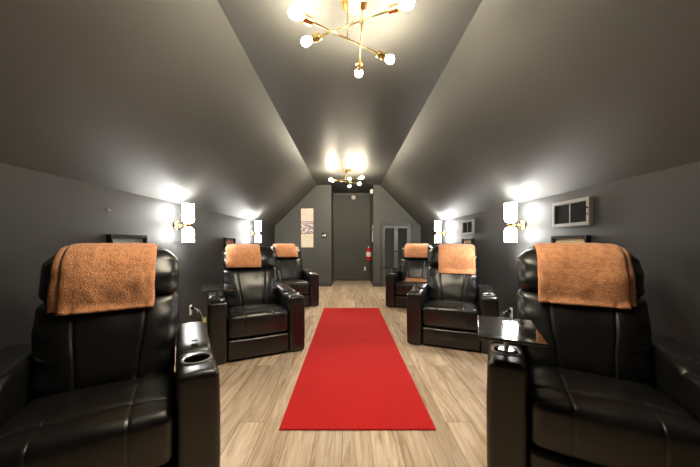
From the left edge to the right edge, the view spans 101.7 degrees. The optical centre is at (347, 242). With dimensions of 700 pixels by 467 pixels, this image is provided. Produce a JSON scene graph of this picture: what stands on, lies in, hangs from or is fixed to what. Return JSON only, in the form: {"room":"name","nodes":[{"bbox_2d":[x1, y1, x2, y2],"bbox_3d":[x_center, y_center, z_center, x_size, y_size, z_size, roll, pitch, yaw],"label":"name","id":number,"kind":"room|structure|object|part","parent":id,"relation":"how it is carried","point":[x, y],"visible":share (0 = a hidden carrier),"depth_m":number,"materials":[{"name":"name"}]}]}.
{"room":"home theater","nodes":[
{"label":"home theater","id":0,"kind":"room"},
{"bbox_2d":[0,163,274,350],"bbox_3d":[-1.815,0.321,2.140,0.100,1.458,9.480,0,0,0],"label":"wall","id":1,"kind":"structure","parent":0,"point":[41,214],"depth_m":1.85,"materials":[{"name":"grey paint"}]},
{"bbox_2d":[106,234,146,242],"bbox_3d":[-1.747,0.085,2.270,0.035,0.300,0.380,0,0,0],"label":"picture frame","id":2,"kind":"object","parent":1,"relation":"attached to","point":[110,238],"visible":0.37,"depth_m":2.24,"materials":[{"name":"black"}]},
{"bbox_2d":[173,203,193,241],"bbox_3d":[-1.675,-0.205,2.930,0.178,0.390,0.112,0,0,0],"label":"wall sconce","id":3,"kind":"object","parent":1,"relation":"attached to","point":[187,209],"visible":1,"depth_m":2.89,"materials":[{"name":"white glass"}]},
{"bbox_3d":[-1.752,-0.182,2.930,0.024,0.110,0.110,0,0,0],"label":"plate","id":4,"kind":"part","parent":3,"relation":"part of","materials":[{"name":"gold metal"}]},
{"bbox_3d":[-1.643,-0.084,2.930,0.112,0.148,0.112,0,0,0],"label":"lamp shade","id":5,"kind":"part","parent":3,"relation":"part of","materials":[{"name":"white glass"}]},
{"bbox_3d":[-1.643,-0.303,2.930,0.112,0.194,0.112,0,0,0],"label":"lamp shade","id":6,"kind":"part","parent":3,"relation":"part of","materials":[{"name":"white glass"}]},
{"bbox_2d":[191,306,205,322],"bbox_3d":[-1.723,0.882,3.371,0.061,0.340,0.398,0,0,0],"label":"power cord","id":7,"kind":"object","parent":1,"relation":"attached to","point":[192,307],"visible":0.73,"depth_m":3.35,"materials":[{"name":"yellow plastic"}]},
{"bbox_2d":[224,238,235,249],"bbox_3d":[-1.747,0.075,4.220,0.035,0.300,0.340,0,0,0],"label":"picture frame","id":8,"kind":"object","parent":1,"relation":"attached to","point":[227,241],"visible":0.41,"depth_m":4.18,"materials":[{"name":"black"}]},
{"bbox_2d":[250,221,260,241],"bbox_3d":[-1.675,-0.205,5.200,0.178,0.390,0.112,0,0,0],"label":"wall sconce","id":9,"kind":"object","parent":1,"relation":"attached to","point":[257,223],"visible":1,"depth_m":5.15,"materials":[{"name":"white glass"}]},
{"bbox_3d":[-1.643,-0.084,5.200,0.112,0.148,0.112,0,0,0],"label":"lamp shade","id":10,"kind":"part","parent":9,"relation":"part of","materials":[{"name":"white glass"}]},
{"bbox_3d":[-1.643,-0.303,5.200,0.112,0.194,0.112,0,0,0],"label":"lamp shade","id":11,"kind":"part","parent":9,"relation":"part of","materials":[{"name":"white glass"}]},
{"bbox_2d":[0,0,315,225],"bbox_3d":[-1.295,-0.939,2.140,1.080,1.062,9.480,0,0,0],"label":"ceiling","id":12,"kind":"structure","parent":0,"point":[157,99],"depth_m":1.76,"materials":[{"name":"grey paint"}]},
{"bbox_2d":[174,281,487,466],"bbox_3d":[-0.005,1.100,2.690,3.720,0.100,10.780,0,0,0],"label":"floor","id":13,"kind":"structure","parent":0,"point":[451,383],"depth_m":1.79,"materials":[{"name":"brown wood"}]},
{"bbox_2d":[0,249,219,466],"bbox_3d":[-1.094,0.538,1.288,0.860,1.022,0.858,0,0,-31],"label":"recliner","id":14,"kind":"object","parent":13,"relation":"on","point":[100,389],"visible":0.83,"depth_m":1.16,"materials":[{"name":"black leather"}]},
{"bbox_3d":[-1.373,0.762,1.078,0.164,0.563,0.740,0,0,-31],"label":"armrest","id":15,"kind":"part","parent":14,"relation":"part of","materials":[{"name":"black leather"}]},
{"bbox_3d":[-1.022,0.730,1.171,0.540,0.229,0.582,0,0,-31],"label":"seat","id":16,"kind":"part","parent":14,"relation":"part of","materials":[{"name":"black leather"}]},
{"bbox_2d":[47,243,157,315],"bbox_3d":[-1.256,0.163,1.511,0.408,0.328,0.372,0,0,-31],"label":"towel","id":17,"kind":"object","parent":14,"relation":"on","point":[85,278],"visible":0.98,"depth_m":1.39,"materials":[{"name":"orange fabric"}]},
{"bbox_2d":[30,292,178,397],"bbox_3d":[-1.169,0.473,1.413,0.569,0.403,0.276,0,0,-31],"label":"lumbar cushion","id":18,"kind":"object","parent":14,"relation":"on","point":[69,353],"depth_m":1.32,"materials":[{"name":"black leather"}]},
{"bbox_2d":[38,249,178,302],"bbox_3d":[-1.231,0.157,1.517,0.572,0.259,0.256,0,0,-31],"label":"pillow","id":19,"kind":"object","parent":14,"relation":"on","point":[167,266],"depth_m":1.54,"materials":[{"name":"black leather"}]},
{"bbox_3d":[-0.776,0.762,1.437,0.163,0.563,0.740,0,0,-31],"label":"armrest","id":20,"kind":"part","parent":14,"relation":"part of","materials":[{"name":"black leather"}]},
{"bbox_2d":[207,245,304,363],"bbox_3d":[-0.980,0.538,2.949,0.860,1.022,0.858,0,0,-27],"label":"recliner","id":21,"kind":"object","parent":13,"relation":"on","point":[261,316],"visible":0.94,"depth_m":2.70,"materials":[{"name":"black leather"}]},
{"bbox_3d":[-1.275,0.762,2.761,0.164,0.563,0.740,0,0,-27],"label":"armrest","id":22,"kind":"part","parent":21,"relation":"part of","materials":[{"name":"black leather"}]},
{"bbox_2d":[201,284,233,299],"bbox_3d":[-1.175,0.492,2.565,0.255,0.193,0.390,0,0,-26],"label":"tray table","id":23,"kind":"object","parent":21,"relation":"in","point":[216,288],"visible":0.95,"depth_m":2.54,"materials":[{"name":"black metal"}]},
{"bbox_2d":[201,284,233,292],"bbox_3d":[-1.175,0.403,2.565,0.255,0.014,0.390,0,0,-27],"label":"tray","id":24,"kind":"object","parent":23,"relation":"on","point":[215,287],"depth_m":2.48,"materials":[{"name":"black"}]},
{"bbox_2d":[225,244,260,267],"bbox_3d":[-1.174,0.136,3.170,0.354,0.258,0.331,0,0,-26],"label":"blanket","id":25,"kind":"object","parent":21,"relation":"on","point":[237,255],"visible":1,"depth_m":3.05,"materials":[{"name":"orange fabric"}]},
{"bbox_2d":[222,245,275,268],"bbox_3d":[-1.098,0.157,3.187,0.572,0.259,0.256,0,0,-27],"label":"pillow","id":26,"kind":"object","parent":21,"relation":"on","point":[268,256],"depth_m":3.16,"materials":[{"name":"black leather"}]},
{"bbox_2d":[222,267,277,307],"bbox_3d":[-1.044,0.473,3.079,0.569,0.403,0.276,0,0,-27],"label":"lumbar cushion","id":27,"kind":"object","parent":21,"relation":"on","point":[251,285],"depth_m":3.01,"materials":[{"name":"black leather"}]},
{"bbox_3d":[-0.918,0.730,2.826,0.540,0.229,0.582,0,0,-27],"label":"seat","id":28,"kind":"part","parent":21,"relation":"part of","materials":[{"name":"black leather"}]},
{"bbox_3d":[-0.651,0.762,3.071,0.163,0.563,0.740,0,0,-27],"label":"armrest","id":29,"kind":"part","parent":21,"relation":"part of","materials":[{"name":"black leather"}]},
{"bbox_2d":[271,245,318,305],"bbox_3d":[-1.029,0.538,4.933,0.860,1.022,0.858,0,0,-23],"label":"recliner","id":30,"kind":"object","parent":13,"relation":"on","point":[291,273],"visible":0.52,"depth_m":4.89,"materials":[{"name":"black leather"}]},
{"bbox_2d":[273,243,297,256],"bbox_3d":[-1.147,0.132,5.188,0.417,0.246,0.333,0,0,-24],"label":"blanket","id":31,"kind":"object","parent":30,"relation":"on","point":[282,250],"visible":0.94,"depth_m":5.07,"materials":[{"name":"orange fabric"}]},
{"bbox_2d":[271,245,300,258],"bbox_3d":[-1.134,0.157,5.177,0.572,0.259,0.256,0,0,-24],"label":"pillow","id":32,"kind":"object","parent":30,"relation":"on","point":[298,248],"depth_m":5.14,"materials":[{"name":"black leather"}]},
{"bbox_2d":[275,258,301,280],"bbox_3d":[-1.086,0.473,5.067,0.569,0.403,0.276,0,0,-23],"label":"lumbar cushion","id":33,"kind":"object","parent":30,"relation":"on","point":[290,268],"depth_m":5.01,"materials":[{"name":"black leather"}]},
{"bbox_3d":[-0.973,0.730,4.807,0.540,0.229,0.582,0,0,-24],"label":"seat","id":34,"kind":"part","parent":30,"relation":"part of","materials":[{"name":"black leather"}]},
{"bbox_3d":[-0.694,0.762,5.038,0.163,0.563,0.740,0,0,-23],"label":"armrest","id":35,"kind":"part","parent":30,"relation":"part of","materials":[{"name":"black leather"}]},
{"bbox_2d":[279,308,435,429],"bbox_3d":[0.053,1.045,3.085,0.882,0.008,2.980,0,0,0],"label":"carpet runner","id":36,"kind":"object","parent":13,"relation":"on","point":[354,375],"visible":1,"depth_m":2.13,"materials":[{"name":"red carpet"}]},
{"bbox_2d":[385,245,431,306],"bbox_3d":[1.149,0.538,4.892,0.860,1.022,0.858,0,0,20],"label":"recliner","id":37,"kind":"object","parent":13,"relation":"on","point":[396,290],"visible":0.43,"depth_m":4.83,"materials":[{"name":"black leather"}]},
{"bbox_2d":[382,266,400,272],"bbox_3d":[0.736,0.492,4.769,0.255,0.193,0.390,0,0,20],"label":"tray table","id":38,"kind":"object","parent":37,"relation":"in","point":[390,267],"visible":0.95,"depth_m":4.68,"materials":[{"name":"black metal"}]},
{"bbox_2d":[382,266,400,268],"bbox_3d":[0.736,0.403,4.769,0.255,0.014,0.390,0,0,20],"label":"tray","id":39,"kind":"object","parent":38,"relation":"on","point":[391,267],"depth_m":4.62,"materials":[{"name":"black"}]},
{"bbox_3d":[0.809,0.762,4.977,0.164,0.563,0.740,0,0,20],"label":"armrest","id":40,"kind":"part","parent":37,"relation":"part of","materials":[{"name":"black leather"}]},
{"bbox_3d":[1.102,0.730,4.763,0.540,0.229,0.582,0,0,20],"label":"seat","id":41,"kind":"part","parent":37,"relation":"part of","materials":[{"name":"black leather"}]},
{"bbox_2d":[400,258,429,279],"bbox_3d":[1.199,0.473,5.029,0.569,0.403,0.276,0,0,20],"label":"lumbar cushion","id":42,"kind":"object","parent":37,"relation":"on","point":[410,267],"depth_m":4.97,"materials":[{"name":"black leather"}]},
{"bbox_2d":[404,243,428,257],"bbox_3d":[1.245,0.132,5.159,0.402,0.247,0.334,0,0,20],"label":"blanket","id":43,"kind":"object","parent":37,"relation":"on","point":[411,250],"visible":0.96,"depth_m":5.03,"materials":[{"name":"orange fabric"}]},
{"bbox_2d":[401,245,431,258],"bbox_3d":[1.240,0.157,5.143,0.572,0.259,0.256,0,0,20],"label":"pillow","id":44,"kind":"object","parent":37,"relation":"on","point":[429,247],"depth_m":5.10,"materials":[{"name":"black leather"}]},
{"bbox_2d":[407,246,498,353],"bbox_3d":[1.155,0.538,3.166,0.860,1.022,0.858,0,0,22],"label":"recliner","id":45,"kind":"object","parent":13,"relation":"on","point":[445,311],"visible":0.79,"depth_m":2.90,"materials":[{"name":"black leather"}]},
{"bbox_2d":[404,277,429,290],"bbox_3d":[0.738,0.492,3.061,0.255,0.193,0.390,0,0,14],"label":"tray table","id":46,"kind":"object","parent":45,"relation":"in","point":[416,281],"visible":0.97,"depth_m":3.01,"materials":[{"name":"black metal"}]},
{"bbox_2d":[404,277,429,283],"bbox_3d":[0.738,0.403,3.061,0.255,0.014,0.390,0,0,15],"label":"tray","id":47,"kind":"object","parent":46,"relation":"on","point":[407,280],"depth_m":3.01,"materials":[{"name":"black"}]},
{"bbox_3d":[0.820,0.762,3.265,0.164,0.563,0.740,0,0,23],"label":"armrest","id":48,"kind":"part","parent":45,"relation":"part of","materials":[{"name":"black leather"}]},
{"bbox_3d":[1.103,0.730,3.038,0.540,0.229,0.582,0,0,23],"label":"seat","id":49,"kind":"part","parent":45,"relation":"part of","materials":[{"name":"black leather"}]},
{"bbox_2d":[427,266,479,302],"bbox_3d":[1.211,0.473,3.300,0.569,0.403,0.276,0,0,23],"label":"lumbar cushion","id":50,"kind":"object","parent":45,"relation":"on","point":[442,286],"depth_m":3.21,"materials":[{"name":"black leather"}]},
{"bbox_2d":[428,246,478,266],"bbox_3d":[1.258,0.157,3.412,0.572,0.259,0.256,0,0,23],"label":"pillow","id":51,"kind":"object","parent":45,"relation":"on","point":[433,255],"depth_m":3.39,"materials":[{"name":"black leather"}]},
{"bbox_2d":[438,244,475,273],"bbox_3d":[1.297,0.180,3.399,0.405,0.340,0.360,0,0,22],"label":"blanket","id":52,"kind":"object","parent":45,"relation":"on","point":[453,258],"visible":1,"depth_m":3.28,"materials":[{"name":"orange fabric"}]},
{"bbox_3d":[1.463,0.762,2.999,0.163,0.563,0.740,0,0,23],"label":"armrest","id":53,"kind":"part","parent":45,"relation":"part of","materials":[{"name":"black leather"}]},
{"bbox_2d":[486,249,699,466],"bbox_3d":[1.173,0.538,1.402,0.860,1.022,0.858,0,0,28],"label":"recliner","id":54,"kind":"object","parent":13,"relation":"on","point":[606,390],"visible":0.84,"depth_m":1.21,"materials":[{"name":"black leather"}]},
{"bbox_3d":[0.848,0.762,1.533,0.164,0.563,0.740,0,0,28],"label":"armrest","id":55,"kind":"part","parent":54,"relation":"part of","materials":[{"name":"black leather"}]},
{"bbox_2d":[477,315,548,353],"bbox_3d":[0.747,0.492,1.338,0.255,0.193,0.390,0,0,24],"label":"tray table","id":56,"kind":"object","parent":54,"relation":"in","point":[506,330],"visible":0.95,"depth_m":1.29,"materials":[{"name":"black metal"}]},
{"bbox_3d":[0.747,0.455,1.344,0.022,0.088,0.022,0,0,24],"label":"post","id":57,"kind":"part","parent":56,"relation":"part of","materials":[{"name":"silver metal"}]},
{"bbox_2d":[516,249,644,297],"bbox_3d":[1.298,0.157,1.637,0.572,0.259,0.256,0,0,28],"label":"pillow","id":58,"kind":"object","parent":54,"relation":"on","point":[526,263],"depth_m":1.65,"materials":[{"name":"black leather"}]},
{"bbox_2d":[533,243,636,309],"bbox_3d":[1.319,0.163,1.635,0.413,0.329,0.372,0,0,28],"label":"towel","id":59,"kind":"object","parent":54,"relation":"on","point":[579,274],"visible":0.98,"depth_m":1.51,"materials":[{"name":"orange fabric"}]},
{"bbox_2d":[517,289,652,383],"bbox_3d":[1.241,0.473,1.531,0.569,0.403,0.276,0,0,28],"label":"backrest","id":60,"kind":"object","parent":54,"relation":"on","point":[615,343],"depth_m":1.43,"materials":[{"name":"black leather"}]},
{"bbox_3d":[1.108,0.730,1.280,0.540,0.229,0.582,0,0,28],"label":"seat","id":61,"kind":"part","parent":54,"relation":"part of","materials":[{"name":"black leather"}]},
{"bbox_3d":[1.463,0.762,1.206,0.163,0.563,0.740,0,0,28],"label":"armrest","id":62,"kind":"part","parent":54,"relation":"part of","materials":[{"name":"black leather"}]},
{"bbox_2d":[331,186,332,281],"bbox_3d":[-0.455,-0.175,7.480,0.100,2.450,1.000,0,0,0],"label":"wall","id":63,"kind":"structure","parent":0,"point":[331,186],"depth_m":7.00,"materials":[{"name":"grey paint"}]},
{"bbox_2d":[333,193,333,277],"bbox_3d":[-0.395,-0.212,7.965,0.020,2.375,0.030,0,0,0],"label":"trim","id":64,"kind":"structure","parent":63,"relation":"attached to","point":[333,193],"depth_m":7.95,"materials":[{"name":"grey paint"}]},
{"bbox_2d":[275,185,420,281],"bbox_3d":[-0.005,-0.175,6.930,3.520,2.450,0.100,0,0,0],"label":"wall","id":65,"kind":"structure","parent":0,"point":[317,259],"depth_m":6.88,"materials":[{"name":"grey paint"}]},
{"bbox_2d":[300,208,313,247],"bbox_3d":[-0.983,-0.365,6.869,0.325,0.965,0.022,0,0,0],"label":"framed print","id":66,"kind":"object","parent":65,"relation":"attached to","point":[306,214],"visible":1,"depth_m":6.87,"materials":[{"name":"beige paper"}]},
{"bbox_2d":[319,282,330,286],"bbox_3d":[-1.078,0.998,6.873,1.346,0.105,0.014,0,0,0],"label":"baseboard","id":67,"kind":"structure","parent":65,"relation":"attached to","point":[321,284],"depth_m":6.87,"materials":[{"name":"grey paint"}]},
{"bbox_2d":[373,282,380,286],"bbox_3d":[0.703,0.998,6.873,0.175,0.105,0.014,0,0,0],"label":"baseboard","id":68,"kind":"structure","parent":65,"relation":"attached to","point":[375,284],"depth_m":6.87,"materials":[{"name":"grey paint"}]},
{"bbox_2d":[381,223,410,286],"bbox_3d":[1.155,0.285,6.851,0.740,1.530,0.058,0,0,0],"label":"door","id":69,"kind":"structure","parent":65,"relation":"in","point":[393,238],"depth_m":6.86,"materials":[{"name":"grey paint"}]},
{"bbox_3d":[0.815,0.285,6.862,0.060,1.530,0.035,0,0,0],"label":"frame","id":70,"kind":"part","parent":69,"relation":"part of","materials":[{"name":"grey paint"}]},
{"bbox_3d":[0.999,0.293,6.867,0.222,1.288,0.018,0,0,0],"label":"louver panel","id":71,"kind":"part","parent":69,"relation":"part of","materials":[{"name":"grey wood"}]},
{"bbox_3d":[1.155,-0.453,6.862,0.620,0.055,0.035,0,0,0],"label":"frame","id":72,"kind":"part","parent":69,"relation":"part of","materials":[{"name":"grey paint"}]},
{"bbox_3d":[1.311,0.293,6.867,0.222,1.288,0.018,0,0,0],"label":"louver panel","id":73,"kind":"part","parent":69,"relation":"part of","materials":[{"name":"grey"}]},
{"bbox_3d":[1.495,0.285,6.862,0.060,1.530,0.035,0,0,0],"label":"frame","id":74,"kind":"part","parent":69,"relation":"part of","materials":[{"name":"grey paint"}]},
{"bbox_2d":[217,0,481,192],"bbox_3d":[0.010,-1.450,2.690,1.530,0.100,10.580,0,0,0],"label":"ceiling","id":75,"kind":"structure","parent":0,"point":[337,120],"depth_m":2.30,"materials":[{"name":"grey paint"}]},
{"bbox_2d":[329,169,363,186],"bbox_3d":[-0.029,-1.262,5.435,0.638,0.275,0.700,0,0,0],"label":"chandelier","id":76,"kind":"object","parent":75,"relation":"hanging from","point":[345,170],"visible":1,"depth_m":5.42,"materials":[{"name":"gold metal"}]},
{"bbox_2d":[288,0,413,76],"bbox_3d":[0.016,-1.262,1.605,0.638,0.275,0.700,0,0,0],"label":"chandelier","id":77,"kind":"object","parent":75,"relation":"hanging from","point":[352,7],"visible":1,"depth_m":1.60,"materials":[{"name":"gold metal"}]},
{"bbox_3d":[-0.268,-1.175,1.461,0.074,0.051,0.051,0,0,-30],"label":"bulb","id":78,"kind":"part","parent":77,"relation":"part of","materials":[{"name":"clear glass"}]},
{"bbox_3d":[-0.245,-1.214,1.715,0.074,0.051,0.051,0,0,30],"label":"bulb","id":79,"kind":"part","parent":77,"relation":"part of","materials":[{"name":"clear glass"}]},
{"bbox_2d":[301,13,313,25],"bbox_3d":[-0.212,-1.175,1.499,0.059,0.041,0.041,0,0,-34],"label":"socket","id":80,"kind":"object","parent":77,"relation":"attached to","point":[307,19],"depth_m":1.49,"materials":[{"name":"gold metal"}]},
{"bbox_2d":[311,32,321,42],"bbox_3d":[-0.184,-1.214,1.685,0.059,0.041,0.041,0,0,26],"label":"socket","id":81,"kind":"object","parent":77,"relation":"attached to","point":[316,37],"depth_m":1.67,"materials":[{"name":"gold metal"}]},
{"bbox_3d":[-0.003,-1.175,1.640,0.460,0.011,0.011,0,0,-34],"label":"arm","id":82,"kind":"part","parent":77,"relation":"part of","materials":[{"name":"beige metal"}]},
{"bbox_3d":[-0.003,-1.276,1.640,0.009,0.190,0.009,0,0,0],"label":"stem","id":83,"kind":"part","parent":77,"relation":"part of","materials":[{"name":"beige metal"}]},
{"bbox_3d":[0.027,-1.296,1.582,0.009,0.150,0.009,0,0,0],"label":"stem","id":84,"kind":"part","parent":77,"relation":"part of","materials":[{"name":"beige metal"}]},
{"bbox_3d":[0.027,-1.214,1.582,0.426,0.011,0.011,0,0,26],"label":"arm","id":85,"kind":"part","parent":77,"relation":"part of","materials":[{"name":"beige metal"}]},
{"bbox_3d":[0.073,-1.149,1.918,0.051,0.050,0.074,0,0,0],"label":"bulb","id":86,"kind":"part","parent":77,"relation":"part of","materials":[{"name":"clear glass"}]},
{"bbox_2d":[356,61,362,70],"bbox_3d":[0.073,-1.149,1.850,0.041,0.040,0.060,0,0,0],"label":"socket","id":87,"kind":"object","parent":77,"relation":"attached to","point":[358,64],"depth_m":1.83,"materials":[{"name":"gold metal"}]},
{"bbox_3d":[0.073,-1.149,1.605,0.011,0.010,0.446,0,0,0],"label":"arm","id":88,"kind":"part","parent":77,"relation":"part of","materials":[{"name":"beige metal"}]},
{"bbox_2d":[359,0,367,9],"bbox_3d":[0.073,-1.149,1.360,0.041,0.040,0.060,0,0,0],"label":"socket","id":89,"kind":"object","parent":77,"relation":"attached to","point":[362,3],"depth_m":1.36,"materials":[{"name":"gold metal"}]},
{"bbox_2d":[376,50,385,59],"bbox_3d":[0.206,-1.175,1.781,0.059,0.041,0.041,0,0,-34],"label":"socket","id":90,"kind":"object","parent":77,"relation":"attached to","point":[380,54],"depth_m":1.77,"materials":[{"name":"gold metal"}]},
{"bbox_3d":[0.262,-1.175,1.819,0.074,0.051,0.051,0,0,-30],"label":"bulb","id":91,"kind":"part","parent":77,"relation":"part of","materials":[{"name":"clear glass"}]},
{"bbox_2d":[388,2,399,14],"bbox_3d":[0.238,-1.214,1.479,0.059,0.041,0.041,0,0,26],"label":"socket","id":92,"kind":"object","parent":77,"relation":"attached to","point":[394,8],"depth_m":1.47,"materials":[{"name":"gold metal"}]},
{"bbox_3d":[0.299,-1.214,1.449,0.074,0.051,0.051,0,0,30],"label":"bulb","id":93,"kind":"part","parent":77,"relation":"part of","materials":[{"name":"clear glass"}]},
{"bbox_2d":[334,195,369,280],"bbox_3d":[0.105,-0.175,8.030,1.220,2.450,0.100,0,0,0],"label":"wall","id":94,"kind":"structure","parent":0,"point":[351,217],"depth_m":7.98,"materials":[{"name":"grey paint"}]},
{"bbox_2d":[334,278,368,280],"bbox_3d":[0.105,1.012,7.973,0.992,0.075,0.014,0,0,0],"label":"baseboard","id":95,"kind":"structure","parent":94,"relation":"attached to","point":[335,279],"depth_m":7.97,"materials":[{"name":"grey paint"}]},
{"bbox_2d":[334,193,369,194],"bbox_3d":[0.115,-1.367,7.965,0.996,0.065,0.030,0,0,0],"label":"trim","id":96,"kind":"structure","parent":94,"relation":"attached to","point":[334,193],"depth_m":7.95,"materials":[{"name":"grey paint"}]},
{"bbox_2d":[370,187,372,281],"bbox_3d":[0.665,-0.175,7.480,0.100,2.450,1.000,0,0,0],"label":"wall","id":97,"kind":"structure","parent":0,"point":[371,195],"depth_m":7.46,"materials":[{"name":"grey paint"}]},
{"bbox_2d":[366,245,371,259],"bbox_3d":[0.542,0.258,7.419,0.144,0.385,0.168,0,0,0],"label":"fire extinguisher","id":98,"kind":"object","parent":97,"relation":"attached to","point":[368,250],"visible":1,"depth_m":7.37,"materials":[{"name":"red metal"}]},
{"bbox_2d":[380,0,699,225],"bbox_3d":[1.300,-0.939,2.140,1.050,1.062,9.480,0,0,0],"label":"ceiling","id":99,"kind":"structure","parent":0,"point":[536,99],"depth_m":1.75,"materials":[{"name":"grey paint"}]},
{"bbox_2d":[421,161,699,353],"bbox_3d":[1.805,0.321,2.140,0.100,1.458,9.480,0,0,0],"label":"wall","id":100,"kind":"structure","parent":0,"point":[654,216],"depth_m":1.71,"materials":[{"name":"grey paint"}]},
{"bbox_2d":[435,221,445,241],"bbox_3d":[1.665,-0.205,5.170,0.178,0.390,0.112,0,0,0],"label":"wall sconce","id":101,"kind":"object","parent":100,"relation":"attached to","point":[437,223],"visible":1,"depth_m":5.12,"materials":[{"name":"white glass"}]},
{"bbox_3d":[1.633,-0.084,5.170,0.112,0.148,0.112,0,0,0],"label":"lamp shade","id":102,"kind":"part","parent":101,"relation":"part of","materials":[{"name":"white glass"}]},
{"bbox_3d":[1.633,-0.303,5.170,0.112,0.194,0.112,0,0,0],"label":"lamp shade","id":103,"kind":"part","parent":101,"relation":"part of","materials":[{"name":"white glass"}]},
{"bbox_2d":[462,238,473,244],"bbox_3d":[1.737,0.085,4.140,0.035,0.300,0.340,0,0,0],"label":"picture frame","id":104,"kind":"object","parent":100,"relation":"attached to","point":[468,240],"visible":0.37,"depth_m":4.10,"materials":[{"name":"black wood"}]},
{"bbox_2d":[462,219,474,234],"bbox_3d":[1.736,-0.228,4.130,0.037,0.205,0.370,0,0,0],"label":"air vent","id":105,"kind":"object","parent":100,"relation":"in","point":[468,226],"visible":1,"depth_m":4.10,"materials":[{"name":"white metal"}]},
{"bbox_3d":[1.742,-0.228,4.211,0.020,0.149,0.150,0,0,0],"label":"vent panel","id":106,"kind":"part","parent":105,"relation":"part of","materials":[{"name":"black metal"}]},
{"bbox_3d":[1.742,-0.228,4.049,0.020,0.149,0.150,0,0,0],"label":"vent panel","id":107,"kind":"part","parent":105,"relation":"part of","materials":[{"name":"black metal"}]},
{"bbox_2d":[504,202,525,241],"bbox_3d":[1.665,-0.205,2.860,0.178,0.390,0.112,0,0,0],"label":"wall sconce","id":108,"kind":"object","parent":100,"relation":"attached to","point":[510,209],"visible":1,"depth_m":2.82,"materials":[{"name":"white glass"}]},
{"bbox_3d":[1.633,-0.084,2.860,0.112,0.148,0.112,0,0,0],"label":"lamp shade","id":109,"kind":"part","parent":108,"relation":"part of","materials":[{"name":"white glass"}]},
{"bbox_3d":[1.633,-0.303,2.860,0.112,0.194,0.112,0,0,0],"label":"lamp shade","id":110,"kind":"part","parent":108,"relation":"part of","materials":[{"name":"white glass"}]},
{"bbox_3d":[1.742,-0.182,2.860,0.024,0.110,0.110,0,0,0],"label":"plate","id":111,"kind":"part","parent":108,"relation":"part of","materials":[{"name":"gold metal"}]},
{"bbox_2d":[551,235,590,242],"bbox_3d":[1.737,0.092,2.235,0.035,0.300,0.360,0,0,0],"label":"picture frame","id":112,"kind":"object","parent":100,"relation":"attached to","point":[573,238],"visible":0.32,"depth_m":2.21,"materials":[{"name":"black"}]},
{"bbox_2d":[552,196,592,227],"bbox_3d":[1.736,-0.232,2.225,0.037,0.205,0.370,0,0,0],"label":"air vent","id":113,"kind":"object","parent":100,"relation":"in","point":[575,212],"visible":1,"depth_m":2.19,"materials":[{"name":"white metal"}]},
{"bbox_3d":[1.742,-0.232,2.306,0.020,0.149,0.150,0,0,0],"label":"vent panel","id":114,"kind":"part","parent":113,"relation":"part of","materials":[{"name":"black metal"}]},
{"bbox_3d":[1.742,-0.232,2.144,0.020,0.149,0.150,0,0,0],"label":"vent panel","id":115,"kind":"part","parent":113,"relation":"part of","materials":[{"name":"black metal"}]}
]}

